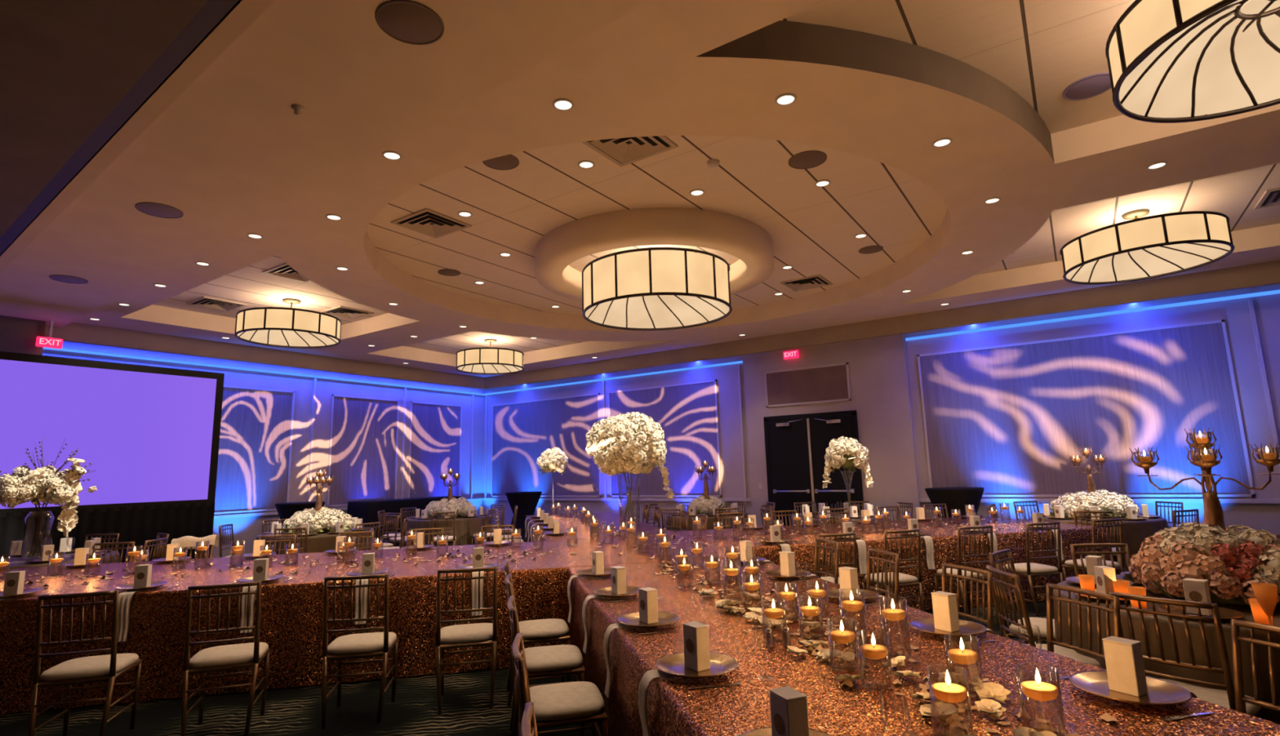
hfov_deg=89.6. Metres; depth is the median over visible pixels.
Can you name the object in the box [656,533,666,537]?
candle
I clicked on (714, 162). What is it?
smoke detector
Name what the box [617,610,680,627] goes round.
charger plate
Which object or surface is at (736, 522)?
candle
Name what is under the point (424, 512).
box
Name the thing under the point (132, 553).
candle
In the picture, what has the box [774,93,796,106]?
recessed light
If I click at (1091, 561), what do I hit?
box
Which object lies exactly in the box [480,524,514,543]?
chair
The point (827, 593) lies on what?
vase
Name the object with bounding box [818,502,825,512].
box
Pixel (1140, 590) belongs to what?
glass
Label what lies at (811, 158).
ceiling speaker
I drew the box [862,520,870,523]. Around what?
candle
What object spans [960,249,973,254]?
recessed light
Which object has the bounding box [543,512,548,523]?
box
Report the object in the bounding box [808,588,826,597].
candle
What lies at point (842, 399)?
trim
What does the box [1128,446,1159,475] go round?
candle holder
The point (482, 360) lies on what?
drum pendant
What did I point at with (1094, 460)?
cup
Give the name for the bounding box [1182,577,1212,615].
box
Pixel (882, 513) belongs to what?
candle
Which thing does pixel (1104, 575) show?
box
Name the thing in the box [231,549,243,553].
candle
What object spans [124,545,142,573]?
vase
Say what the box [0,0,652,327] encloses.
ceiling
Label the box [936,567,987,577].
seat cushion
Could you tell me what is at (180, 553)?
candle
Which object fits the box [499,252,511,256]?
recessed light
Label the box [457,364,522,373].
diffuser
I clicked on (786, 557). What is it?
box
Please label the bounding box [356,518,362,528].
box
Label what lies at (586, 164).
recessed light
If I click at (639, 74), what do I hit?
ceiling
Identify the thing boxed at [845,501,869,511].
chair
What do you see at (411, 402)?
trim
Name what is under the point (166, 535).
chair
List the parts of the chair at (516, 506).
backrest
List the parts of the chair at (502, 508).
backrest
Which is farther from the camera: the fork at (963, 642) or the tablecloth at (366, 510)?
the tablecloth at (366, 510)
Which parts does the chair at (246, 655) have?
leg, leg, backrest, seat frame, leg, leg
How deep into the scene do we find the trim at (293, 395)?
13.19 m
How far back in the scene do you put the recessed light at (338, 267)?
7.60 m
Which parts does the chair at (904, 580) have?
leg, leg, seat frame, backrest, leg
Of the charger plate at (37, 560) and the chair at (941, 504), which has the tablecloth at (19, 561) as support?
the charger plate at (37, 560)
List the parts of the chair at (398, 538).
backrest, seat frame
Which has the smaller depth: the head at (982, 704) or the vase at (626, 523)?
the head at (982, 704)
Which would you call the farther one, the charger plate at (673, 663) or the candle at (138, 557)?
the candle at (138, 557)
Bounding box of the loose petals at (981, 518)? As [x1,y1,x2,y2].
[706,518,1047,542]
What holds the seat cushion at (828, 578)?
on the chair at (827, 578)
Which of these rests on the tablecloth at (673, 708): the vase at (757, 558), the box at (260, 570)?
the vase at (757, 558)
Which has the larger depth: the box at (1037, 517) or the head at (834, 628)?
the box at (1037, 517)
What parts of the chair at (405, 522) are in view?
backrest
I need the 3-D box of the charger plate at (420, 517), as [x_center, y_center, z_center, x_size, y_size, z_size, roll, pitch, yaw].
[-4.057,2.825,12.103,0.332,0.024,0.332,-8,-11,34]
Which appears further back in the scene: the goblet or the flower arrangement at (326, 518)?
the flower arrangement at (326, 518)
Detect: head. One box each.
[699,588,714,595]
[701,591,715,595]
[715,598,732,607]
[719,604,739,609]
[720,599,741,604]
[729,607,744,612]
[742,591,760,599]
[742,611,759,620]
[746,606,761,613]
[756,616,775,626]
[768,618,788,627]
[786,645,808,655]
[798,639,818,647]
[800,620,820,626]
[807,639,828,644]
[810,622,827,629]
[815,648,841,662]
[830,626,853,631]
[834,650,855,662]
[835,673,864,679]
[884,655,906,667]
[893,670,919,676]
[911,691,943,702]
[920,701,959,723]
[937,671,969,683]
[962,733,977,735]
[973,681,1011,703]
[974,697,1006,718]
[1012,725,1057,735]
[1028,730,1044,735]
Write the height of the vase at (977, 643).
0.181 m
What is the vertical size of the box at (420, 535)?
0.164 m
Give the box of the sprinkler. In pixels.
[290,104,305,115]
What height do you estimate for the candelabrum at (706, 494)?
0.946 m
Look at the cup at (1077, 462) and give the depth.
8.82 m
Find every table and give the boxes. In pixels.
[275,501,324,524]
[505,490,542,540]
[924,486,984,517]
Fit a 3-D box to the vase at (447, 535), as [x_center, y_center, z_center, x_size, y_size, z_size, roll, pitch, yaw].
[-2.029,1.812,6.613,0.109,0.181,0.110,-8,-11,34]
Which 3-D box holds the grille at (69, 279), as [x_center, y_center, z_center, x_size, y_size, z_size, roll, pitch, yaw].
[-6.564,-1.016,7.403,0.316,0.004,0.316,-8,-11,34]
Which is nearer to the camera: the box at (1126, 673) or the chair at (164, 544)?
the box at (1126, 673)
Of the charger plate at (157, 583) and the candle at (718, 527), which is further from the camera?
the candle at (718, 527)
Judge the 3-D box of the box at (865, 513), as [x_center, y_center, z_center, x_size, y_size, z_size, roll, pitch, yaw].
[3.073,2.017,8.777,0.090,0.164,0.066,0,-9,-13]
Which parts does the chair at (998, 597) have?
backrest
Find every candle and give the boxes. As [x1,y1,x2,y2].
[0,560,9,566]
[48,557,63,562]
[86,557,100,562]
[127,551,141,555]
[134,554,147,559]
[173,551,186,556]
[195,546,208,550]
[231,544,243,549]
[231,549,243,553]
[260,549,272,554]
[286,548,297,552]
[337,546,348,550]
[343,541,355,546]
[372,542,382,546]
[406,533,416,538]
[437,539,447,543]
[475,536,484,540]
[511,533,520,536]
[533,529,542,533]
[567,531,576,535]
[590,522,598,525]
[604,528,613,533]
[619,525,627,528]
[626,527,635,531]
[627,520,635,524]
[638,536,648,540]
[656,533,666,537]
[659,541,671,546]
[675,554,688,559]
[677,563,691,570]
[691,547,702,552]
[693,520,701,523]
[705,561,719,567]
[714,525,722,529]
[723,567,739,575]
[726,551,739,558]
[733,520,741,524]
[743,581,759,590]
[744,566,759,573]
[745,521,753,524]
[763,516,771,519]
[764,607,783,618]
[777,591,795,599]
[793,516,801,519]
[800,604,820,616]
[804,520,812,524]
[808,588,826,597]
[818,515,826,518]
[831,629,854,643]
[841,516,849,520]
[841,599,862,610]
[861,643,887,658]
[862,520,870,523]
[874,515,883,518]
[880,511,888,515]
[881,608,905,620]
[902,514,911,518]
[933,509,941,513]
[933,681,964,702]
[948,648,977,664]
[951,512,959,515]
[987,510,996,513]
[1000,506,1008,509]
[1015,509,1024,512]
[1022,680,1056,700]
[1139,456,1151,462]
[1195,436,1208,443]
[1200,453,1213,460]
[1260,452,1275,458]
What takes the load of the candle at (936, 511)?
on the vase at (931, 506)
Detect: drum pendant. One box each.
[234,297,341,347]
[455,338,524,373]
[582,246,732,330]
[1059,208,1234,284]
[1105,0,1279,123]
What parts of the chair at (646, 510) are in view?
backrest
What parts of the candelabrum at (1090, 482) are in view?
arm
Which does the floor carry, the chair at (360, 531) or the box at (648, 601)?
the chair at (360, 531)
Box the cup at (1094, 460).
[1090,453,1102,465]
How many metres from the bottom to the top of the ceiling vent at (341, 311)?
0.030 m
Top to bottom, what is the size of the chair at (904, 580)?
0.924 m
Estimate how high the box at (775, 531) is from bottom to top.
0.164 m
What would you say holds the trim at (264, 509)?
attached to the wall at (246, 528)
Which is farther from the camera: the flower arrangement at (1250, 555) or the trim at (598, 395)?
the trim at (598, 395)
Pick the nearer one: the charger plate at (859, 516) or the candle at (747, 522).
the candle at (747, 522)
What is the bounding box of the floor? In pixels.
[0,537,1053,735]
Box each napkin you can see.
[116,589,141,641]
[240,582,262,632]
[354,578,368,624]
[471,570,484,615]
[524,519,526,537]
[527,520,530,541]
[530,524,538,541]
[567,573,584,622]
[582,594,604,653]
[603,622,629,697]
[638,668,673,735]
[775,542,791,551]
[856,538,866,573]
[877,594,888,599]
[920,534,935,568]
[986,627,996,634]
[988,532,998,559]
[1052,528,1063,559]
[1189,690,1197,697]
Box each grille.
[50,275,86,283]
[859,246,882,253]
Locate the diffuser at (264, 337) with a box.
[237,329,338,346]
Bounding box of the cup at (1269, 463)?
[1248,442,1279,474]
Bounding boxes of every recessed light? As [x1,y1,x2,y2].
[88,317,101,319]
[117,302,130,306]
[153,283,167,287]
[195,261,210,265]
[246,232,263,238]
[325,213,342,220]
[335,266,349,270]
[382,150,401,159]
[387,302,398,305]
[457,210,472,217]
[474,280,484,284]
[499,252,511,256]
[552,97,573,111]
[577,160,595,168]
[689,189,704,195]
[773,292,783,295]
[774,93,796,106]
[782,265,792,269]
[814,179,830,186]
[854,233,867,238]
[901,288,911,292]
[932,137,952,147]
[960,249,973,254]
[983,196,1000,204]
[1146,160,1168,169]
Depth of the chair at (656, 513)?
11.42 m
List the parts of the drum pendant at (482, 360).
lamp shade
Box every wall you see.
[42,340,484,557]
[483,283,1279,539]
[743,333,920,524]
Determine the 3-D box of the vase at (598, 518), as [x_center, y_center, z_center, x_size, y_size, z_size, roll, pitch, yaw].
[-0.541,1.915,7.677,0.109,0.231,0.110,-8,-11,34]
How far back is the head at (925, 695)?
2.14 m
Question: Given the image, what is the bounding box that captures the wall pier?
[0,315,46,355]
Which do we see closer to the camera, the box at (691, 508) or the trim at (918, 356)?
the box at (691, 508)
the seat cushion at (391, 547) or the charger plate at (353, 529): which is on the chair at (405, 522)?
the seat cushion at (391, 547)
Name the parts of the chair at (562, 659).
backrest, leg, leg, seat frame, leg, leg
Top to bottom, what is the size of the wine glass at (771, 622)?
0.205 m
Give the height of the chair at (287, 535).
0.924 m
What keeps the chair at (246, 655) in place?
on the floor
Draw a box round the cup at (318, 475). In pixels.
[315,468,324,479]
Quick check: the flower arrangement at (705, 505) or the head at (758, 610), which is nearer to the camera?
the head at (758, 610)
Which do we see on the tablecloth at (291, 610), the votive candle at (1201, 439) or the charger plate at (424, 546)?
the charger plate at (424, 546)
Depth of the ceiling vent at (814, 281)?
9.67 m
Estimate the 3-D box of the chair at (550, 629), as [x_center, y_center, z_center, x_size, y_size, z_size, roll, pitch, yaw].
[-0.754,1.863,4.640,0.465,0.924,0.410,0,-9,-13]
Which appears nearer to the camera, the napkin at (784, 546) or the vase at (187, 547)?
the vase at (187, 547)
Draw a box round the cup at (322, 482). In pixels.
[319,475,327,486]
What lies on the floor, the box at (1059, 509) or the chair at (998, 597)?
the chair at (998, 597)
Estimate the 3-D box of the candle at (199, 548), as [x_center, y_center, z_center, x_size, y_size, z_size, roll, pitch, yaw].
[-4.180,1.698,6.153,0.099,0.084,0.099,-4,-9,15]
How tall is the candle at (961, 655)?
0.084 m
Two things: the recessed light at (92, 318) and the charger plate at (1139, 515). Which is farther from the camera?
the recessed light at (92, 318)
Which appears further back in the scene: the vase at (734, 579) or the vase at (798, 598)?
the vase at (734, 579)
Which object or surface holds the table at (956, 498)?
on the floor
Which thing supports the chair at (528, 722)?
on the floor
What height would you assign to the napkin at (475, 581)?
0.333 m
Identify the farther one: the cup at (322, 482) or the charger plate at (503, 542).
the cup at (322, 482)
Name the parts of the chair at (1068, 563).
leg, seat frame, backrest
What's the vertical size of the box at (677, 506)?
0.164 m
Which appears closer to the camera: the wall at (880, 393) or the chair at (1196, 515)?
the chair at (1196, 515)
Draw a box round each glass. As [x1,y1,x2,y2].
[753,622,773,676]
[879,692,909,735]
[1078,573,1094,591]
[1111,579,1129,599]
[1127,586,1146,608]
[1248,597,1272,624]
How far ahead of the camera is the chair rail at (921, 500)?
9.33 m
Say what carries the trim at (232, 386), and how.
attached to the wall at (246, 528)
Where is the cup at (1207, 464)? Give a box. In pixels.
[1188,444,1222,475]
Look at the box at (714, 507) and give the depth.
10.88 m
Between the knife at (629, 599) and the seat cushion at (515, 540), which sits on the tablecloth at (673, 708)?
the knife at (629, 599)
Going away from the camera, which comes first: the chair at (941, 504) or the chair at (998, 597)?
the chair at (998, 597)
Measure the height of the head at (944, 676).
0.023 m
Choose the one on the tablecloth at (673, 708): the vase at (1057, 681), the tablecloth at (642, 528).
the vase at (1057, 681)
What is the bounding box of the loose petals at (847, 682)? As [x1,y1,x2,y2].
[638,557,1118,735]
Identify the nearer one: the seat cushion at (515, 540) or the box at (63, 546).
the box at (63, 546)
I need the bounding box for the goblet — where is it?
[1250,582,1277,625]
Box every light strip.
[43,346,484,395]
[484,360,742,395]
[905,289,1279,340]
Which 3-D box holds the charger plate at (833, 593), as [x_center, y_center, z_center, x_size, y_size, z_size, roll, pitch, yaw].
[1.258,1.362,3.861,0.332,0.024,0.332,0,-9,-13]
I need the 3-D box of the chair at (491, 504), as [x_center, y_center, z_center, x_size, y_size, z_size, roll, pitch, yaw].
[-3.106,3.326,13.428,0.410,0.924,0.465,-7,-11,31]
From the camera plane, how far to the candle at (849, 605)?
2.83 m
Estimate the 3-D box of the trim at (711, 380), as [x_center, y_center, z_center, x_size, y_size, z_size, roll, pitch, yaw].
[0.442,0.427,14.515,2.870,0.035,0.040,-8,-11,34]
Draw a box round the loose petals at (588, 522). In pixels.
[559,512,632,536]
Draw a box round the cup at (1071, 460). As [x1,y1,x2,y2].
[1067,453,1079,466]
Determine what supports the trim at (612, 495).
attached to the wall at (1008, 420)
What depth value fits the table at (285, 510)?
12.00 m
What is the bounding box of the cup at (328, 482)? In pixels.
[324,475,333,486]
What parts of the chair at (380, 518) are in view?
backrest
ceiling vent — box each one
[186,296,247,311]
[262,262,311,282]
[320,305,374,319]
[391,207,471,238]
[582,135,678,167]
[780,274,832,291]
[1253,187,1279,209]
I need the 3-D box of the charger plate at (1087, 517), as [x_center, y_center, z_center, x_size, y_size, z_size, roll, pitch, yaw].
[5.858,1.944,8.282,0.332,0.024,0.332,-8,-11,34]
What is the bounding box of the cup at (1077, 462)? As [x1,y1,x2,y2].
[1071,453,1084,466]
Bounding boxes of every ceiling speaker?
[48,274,88,284]
[134,201,183,218]
[375,0,444,44]
[437,268,461,275]
[482,154,519,169]
[788,150,826,168]
[858,244,883,253]
[1062,72,1111,100]
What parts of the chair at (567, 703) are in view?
backrest, leg, seat frame, leg, leg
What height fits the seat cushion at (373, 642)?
0.052 m
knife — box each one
[609,599,639,601]
[639,630,679,634]
[688,681,742,688]
[1050,675,1070,679]
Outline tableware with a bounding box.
[0,533,709,587]
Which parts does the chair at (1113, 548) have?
backrest, leg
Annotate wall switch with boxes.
[758,482,762,488]
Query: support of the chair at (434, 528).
on the floor
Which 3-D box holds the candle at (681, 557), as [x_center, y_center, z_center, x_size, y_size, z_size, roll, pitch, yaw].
[0.321,1.435,4.953,0.099,0.084,0.099,1,-9,-16]
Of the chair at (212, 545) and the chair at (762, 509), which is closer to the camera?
the chair at (212, 545)
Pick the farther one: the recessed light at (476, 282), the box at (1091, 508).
the recessed light at (476, 282)
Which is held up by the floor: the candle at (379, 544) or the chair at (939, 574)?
the chair at (939, 574)
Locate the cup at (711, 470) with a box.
[708,465,715,475]
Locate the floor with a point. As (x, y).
(465, 699)
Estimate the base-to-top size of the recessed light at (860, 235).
0.010 m
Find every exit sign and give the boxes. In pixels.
[35,320,62,348]
[783,348,799,359]
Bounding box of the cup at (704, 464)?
[701,459,708,468]
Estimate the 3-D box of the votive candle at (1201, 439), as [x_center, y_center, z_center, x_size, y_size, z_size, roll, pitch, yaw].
[3.256,0.401,3.740,0.066,0.073,0.066,-8,-11,34]
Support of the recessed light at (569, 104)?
in the ceiling at (639, 74)
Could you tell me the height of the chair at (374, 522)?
0.924 m
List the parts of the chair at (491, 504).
backrest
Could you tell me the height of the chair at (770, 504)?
0.924 m
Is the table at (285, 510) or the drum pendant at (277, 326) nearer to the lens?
the drum pendant at (277, 326)
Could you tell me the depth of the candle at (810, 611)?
2.98 m
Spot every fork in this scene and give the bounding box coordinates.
[955,639,995,644]
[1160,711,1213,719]
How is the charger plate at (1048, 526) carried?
on the tablecloth at (944, 541)
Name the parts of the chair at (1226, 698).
seat frame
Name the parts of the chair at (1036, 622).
backrest, seat frame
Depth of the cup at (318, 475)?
9.92 m
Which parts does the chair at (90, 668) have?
leg, leg, backrest, seat frame, leg, leg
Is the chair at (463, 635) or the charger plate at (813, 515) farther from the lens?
the charger plate at (813, 515)
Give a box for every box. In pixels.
[3,570,25,595]
[8,540,22,555]
[40,544,54,560]
[59,537,72,551]
[73,546,89,564]
[84,539,96,555]
[91,537,101,551]
[133,564,152,587]
[165,542,179,559]
[253,539,265,555]
[253,557,269,581]
[271,521,278,533]
[273,523,281,534]
[301,522,309,534]
[335,535,346,551]
[336,520,344,532]
[351,516,357,527]
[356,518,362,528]
[361,552,374,574]
[413,532,423,547]
[415,508,419,516]
[421,509,426,518]
[444,508,449,517]
[467,507,473,515]
[472,546,484,567]
[480,506,483,514]
[493,528,502,543]
[537,506,540,516]
[540,509,544,519]
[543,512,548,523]
[548,515,553,528]
[553,520,559,533]
[591,550,604,573]
[610,565,626,594]
[638,586,657,623]
[675,504,680,514]
[679,503,684,512]
[682,620,710,671]
[688,505,695,515]
[712,504,718,514]
[730,503,736,511]
[738,539,752,560]
[747,514,756,527]
[768,685,808,735]
[769,524,780,541]
[779,550,795,576]
[802,505,809,515]
[803,511,812,524]
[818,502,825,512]
[822,506,830,516]
[838,566,858,597]
[842,521,853,537]
[843,502,848,511]
[849,506,857,516]
[860,509,870,519]
[863,502,870,509]
[866,504,874,515]
[906,518,918,533]
[915,506,924,519]
[930,591,959,631]
[965,504,974,515]
[968,515,981,529]
[1031,511,1044,526]
[1043,503,1049,515]
[1053,505,1064,517]
[1084,555,1102,583]
[1089,506,1099,519]
[1093,565,1116,594]
[1102,635,1147,696]
[1125,505,1137,518]
[1140,503,1149,516]
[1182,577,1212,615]
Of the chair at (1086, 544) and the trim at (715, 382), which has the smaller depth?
the chair at (1086, 544)
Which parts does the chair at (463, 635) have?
leg, leg, seat frame, backrest, leg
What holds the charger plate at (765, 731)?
on the tablecloth at (673, 708)
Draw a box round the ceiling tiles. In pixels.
[153,0,1279,354]
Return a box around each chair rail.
[213,497,483,518]
[483,497,751,501]
[919,497,1279,502]
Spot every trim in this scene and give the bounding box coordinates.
[44,260,1279,389]
[213,508,276,514]
[223,384,294,392]
[286,391,294,502]
[306,377,316,501]
[326,394,333,506]
[326,503,347,506]
[331,394,399,400]
[394,400,399,498]
[400,386,406,497]
[407,400,412,497]
[409,400,462,406]
[458,405,462,495]
[470,394,473,498]
[484,395,488,497]
[491,404,493,496]
[492,495,601,496]
[493,392,599,405]
[597,392,601,496]
[602,380,607,497]
[608,379,716,392]
[608,392,612,495]
[610,494,722,496]
[714,379,722,495]
[737,363,746,497]
[764,361,848,373]
[764,371,768,407]
[767,398,850,407]
[845,362,851,400]
[917,354,932,487]
[919,319,1224,355]
[982,493,1254,496]
[1221,319,1255,496]
[1248,298,1279,475]
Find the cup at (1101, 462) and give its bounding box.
[1094,453,1107,465]
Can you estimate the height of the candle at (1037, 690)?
0.084 m
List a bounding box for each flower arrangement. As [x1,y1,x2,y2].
[0,435,97,556]
[280,506,355,533]
[424,496,475,517]
[536,447,568,475]
[585,411,674,521]
[688,494,725,514]
[822,435,873,511]
[1049,488,1139,519]
[1124,520,1279,605]
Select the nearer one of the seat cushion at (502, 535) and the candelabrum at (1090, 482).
the candelabrum at (1090, 482)
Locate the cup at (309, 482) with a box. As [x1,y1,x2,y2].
[306,475,315,487]
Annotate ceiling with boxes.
[0,0,208,237]
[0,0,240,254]
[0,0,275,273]
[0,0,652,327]
[73,0,1279,377]
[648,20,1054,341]
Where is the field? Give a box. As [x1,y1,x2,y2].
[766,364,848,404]
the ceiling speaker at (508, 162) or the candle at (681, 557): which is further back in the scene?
the ceiling speaker at (508, 162)
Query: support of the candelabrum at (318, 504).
in the bowl
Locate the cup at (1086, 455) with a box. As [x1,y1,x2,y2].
[1080,446,1092,457]
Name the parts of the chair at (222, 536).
backrest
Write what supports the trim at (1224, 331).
attached to the wall at (1008, 420)
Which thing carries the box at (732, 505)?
on the charger plate
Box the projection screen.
[0,351,224,562]
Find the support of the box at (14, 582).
on the charger plate at (26, 591)
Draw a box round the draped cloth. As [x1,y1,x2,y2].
[170,533,217,550]
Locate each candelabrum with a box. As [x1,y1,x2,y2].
[306,468,333,513]
[440,467,460,502]
[694,459,715,498]
[1067,446,1107,493]
[1128,426,1279,534]
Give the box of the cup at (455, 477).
[453,472,460,481]
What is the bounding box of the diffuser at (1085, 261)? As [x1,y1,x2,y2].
[1066,242,1230,281]
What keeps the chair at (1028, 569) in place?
on the floor
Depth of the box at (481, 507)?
12.68 m
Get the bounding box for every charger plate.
[0,551,32,556]
[0,587,43,597]
[25,556,66,562]
[53,548,75,553]
[58,560,102,567]
[70,551,107,556]
[114,580,168,590]
[151,555,191,562]
[235,573,284,582]
[240,551,276,557]
[262,530,283,533]
[297,532,317,536]
[323,547,357,553]
[327,529,351,533]
[346,568,389,575]
[347,528,369,530]
[402,544,434,549]
[414,516,433,519]
[457,562,497,568]
[462,515,479,517]
[482,540,512,545]
[532,518,543,520]
[535,521,548,524]
[538,525,562,528]
[543,530,568,534]
[576,567,611,576]
[593,585,641,597]
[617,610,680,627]
[655,651,739,677]
[726,555,766,563]
[738,725,834,735]
[739,524,764,528]
[760,537,791,542]
[764,568,811,577]
[795,522,821,525]
[797,514,817,517]
[815,515,838,518]
[825,587,879,600]
[835,534,864,538]
[842,515,861,518]
[853,520,878,523]
[899,530,929,535]
[908,617,986,636]
[909,516,933,519]
[958,514,983,517]
[960,528,990,531]
[1022,524,1053,528]
[1045,515,1073,519]
[1065,575,1122,586]
[1069,670,1191,705]
[1073,587,1130,601]
[1080,516,1111,519]
[1117,516,1148,519]
[1120,570,1132,576]
[1137,514,1161,517]
[1157,604,1244,619]
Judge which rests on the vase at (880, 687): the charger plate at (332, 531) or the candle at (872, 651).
the candle at (872, 651)
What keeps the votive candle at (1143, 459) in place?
in the candelabrum at (1213, 511)
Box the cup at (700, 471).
[697,465,704,474]
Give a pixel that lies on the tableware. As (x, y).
(673, 535)
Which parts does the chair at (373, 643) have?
leg, leg, backrest, seat frame, leg, leg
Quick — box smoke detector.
[706,158,719,167]
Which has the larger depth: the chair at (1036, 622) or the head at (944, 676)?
the chair at (1036, 622)
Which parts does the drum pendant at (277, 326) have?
lamp shade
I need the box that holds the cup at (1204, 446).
[1184,426,1217,454]
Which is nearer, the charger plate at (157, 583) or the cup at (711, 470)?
the charger plate at (157, 583)
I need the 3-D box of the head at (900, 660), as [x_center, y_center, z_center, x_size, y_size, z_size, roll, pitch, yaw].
[1.001,1.155,2.531,0.082,0.040,0.088,-7,-10,29]
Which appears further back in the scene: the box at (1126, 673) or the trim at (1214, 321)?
the trim at (1214, 321)
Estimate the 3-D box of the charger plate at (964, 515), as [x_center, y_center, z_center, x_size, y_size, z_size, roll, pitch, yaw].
[4.684,2.106,9.128,0.332,0.024,0.332,0,-9,-13]
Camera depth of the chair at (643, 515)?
12.28 m
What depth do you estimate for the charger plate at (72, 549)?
7.69 m
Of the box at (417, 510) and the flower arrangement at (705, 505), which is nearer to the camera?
the flower arrangement at (705, 505)
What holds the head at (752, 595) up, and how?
on the tablecloth at (673, 708)
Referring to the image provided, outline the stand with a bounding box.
[551,470,553,513]
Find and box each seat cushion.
[40,653,138,680]
[189,641,268,667]
[225,552,253,556]
[327,631,396,653]
[377,542,393,547]
[377,546,402,549]
[382,533,400,537]
[389,535,413,541]
[433,535,455,540]
[440,622,493,643]
[473,532,493,537]
[501,534,521,539]
[501,538,524,542]
[502,528,511,532]
[518,617,568,639]
[524,644,582,671]
[528,680,604,720]
[820,576,839,584]
[864,571,917,583]
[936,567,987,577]
[1003,562,1057,573]
[1008,616,1055,639]
[1026,643,1100,666]
[1064,558,1119,567]
[1160,678,1260,715]
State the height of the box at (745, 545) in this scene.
0.164 m
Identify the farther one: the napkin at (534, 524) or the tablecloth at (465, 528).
the tablecloth at (465, 528)
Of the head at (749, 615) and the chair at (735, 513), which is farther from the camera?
the chair at (735, 513)
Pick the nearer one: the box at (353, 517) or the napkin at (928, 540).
the napkin at (928, 540)
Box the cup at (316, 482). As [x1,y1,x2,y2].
[311,475,321,487]
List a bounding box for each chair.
[27,589,142,735]
[83,533,119,551]
[91,541,135,563]
[140,537,167,560]
[151,532,168,560]
[178,544,213,558]
[180,580,270,735]
[218,523,253,556]
[258,533,296,554]
[262,518,287,533]
[273,526,307,554]
[321,573,398,728]
[337,530,373,550]
[354,521,380,549]
[377,510,400,546]
[377,514,399,547]
[377,516,408,549]
[385,512,413,546]
[400,506,416,528]
[408,527,443,546]
[431,511,455,545]
[435,565,497,714]
[471,507,503,544]
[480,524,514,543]
[489,503,505,539]
[494,509,521,539]
[495,511,524,542]
[502,505,517,533]
[502,558,570,706]
[504,573,585,735]
[506,595,608,735]
[511,632,530,718]
[520,701,537,735]
[642,502,649,522]
[644,502,666,528]
[653,505,661,526]
[660,508,682,531]
[679,501,690,511]
[680,510,689,530]
[697,513,707,529]
[715,507,739,528]
[717,511,745,528]
[726,500,746,511]
[760,503,774,526]
[760,507,772,526]
[765,501,775,525]
[770,509,798,525]
[793,501,816,512]
[813,537,839,583]
[817,532,857,584]
[824,507,850,523]
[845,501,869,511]
[862,528,924,610]
[866,547,899,603]
[875,505,902,520]
[896,502,912,519]
[922,502,948,518]
[933,524,998,622]
[942,562,993,630]
[986,564,1100,666]
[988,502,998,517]
[988,548,1055,643]
[1000,521,1063,617]
[1013,500,1039,519]
[1046,582,1121,658]
[1062,517,1124,580]
[1070,542,1130,575]
[1073,510,1121,573]
[1109,591,1262,717]
[1155,500,1184,527]
[1172,508,1199,528]
[1230,618,1279,713]
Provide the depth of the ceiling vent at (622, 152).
5.46 m
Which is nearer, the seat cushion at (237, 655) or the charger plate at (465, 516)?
the seat cushion at (237, 655)
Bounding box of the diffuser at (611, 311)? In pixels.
[585,294,728,328]
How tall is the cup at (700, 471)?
0.171 m
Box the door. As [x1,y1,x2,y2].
[763,409,863,525]
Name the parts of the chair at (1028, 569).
seat frame, leg, leg, backrest, leg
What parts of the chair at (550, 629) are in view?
backrest, leg, leg, seat frame, leg, leg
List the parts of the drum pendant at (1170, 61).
lamp shade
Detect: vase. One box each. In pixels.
[22,510,54,559]
[46,551,65,573]
[84,552,102,574]
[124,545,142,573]
[133,548,149,570]
[172,546,187,567]
[194,540,209,566]
[229,539,244,566]
[259,543,273,563]
[284,543,298,564]
[336,540,350,560]
[342,536,355,562]
[371,537,383,556]
[405,530,417,553]
[436,534,448,554]
[511,528,515,546]
[533,524,543,547]
[590,518,599,538]
[617,471,639,524]
[626,523,636,546]
[637,532,648,551]
[655,528,667,554]
[657,536,672,565]
[674,548,689,573]
[675,555,693,585]
[690,541,704,565]
[703,554,720,582]
[713,521,724,538]
[721,560,742,600]
[724,545,742,580]
[732,515,742,537]
[741,573,762,608]
[742,558,761,588]
[760,595,786,642]
[762,512,772,533]
[775,581,798,621]
[791,512,802,533]
[797,594,824,639]
[805,579,830,617]
[817,511,828,530]
[826,616,859,671]
[838,588,867,647]
[857,628,893,690]
[878,596,911,660]
[926,663,973,735]
[931,506,942,525]
[943,632,983,697]
[1015,662,1066,735]
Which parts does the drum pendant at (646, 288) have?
lamp shade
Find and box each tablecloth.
[0,533,739,713]
[0,550,119,571]
[255,528,375,554]
[346,495,462,546]
[404,514,493,546]
[524,511,679,542]
[565,557,1279,735]
[666,511,748,532]
[676,515,1113,610]
[790,512,887,524]
[1030,515,1168,574]
[1053,573,1279,724]
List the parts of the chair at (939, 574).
leg, seat frame, leg, leg, backrest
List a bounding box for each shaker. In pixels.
[765,627,774,647]
[782,626,791,646]
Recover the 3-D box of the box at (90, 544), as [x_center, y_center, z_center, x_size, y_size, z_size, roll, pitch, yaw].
[-6.255,2.046,7.323,0.066,0.164,0.090,0,-9,-11]
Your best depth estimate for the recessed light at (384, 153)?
4.96 m
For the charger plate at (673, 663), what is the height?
0.024 m
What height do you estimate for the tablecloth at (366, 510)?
1.048 m
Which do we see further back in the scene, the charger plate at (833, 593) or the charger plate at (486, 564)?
the charger plate at (486, 564)
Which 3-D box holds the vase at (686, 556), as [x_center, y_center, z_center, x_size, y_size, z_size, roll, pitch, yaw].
[0.309,1.404,4.453,0.109,0.181,0.110,-8,-11,34]
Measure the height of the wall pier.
4.000 m

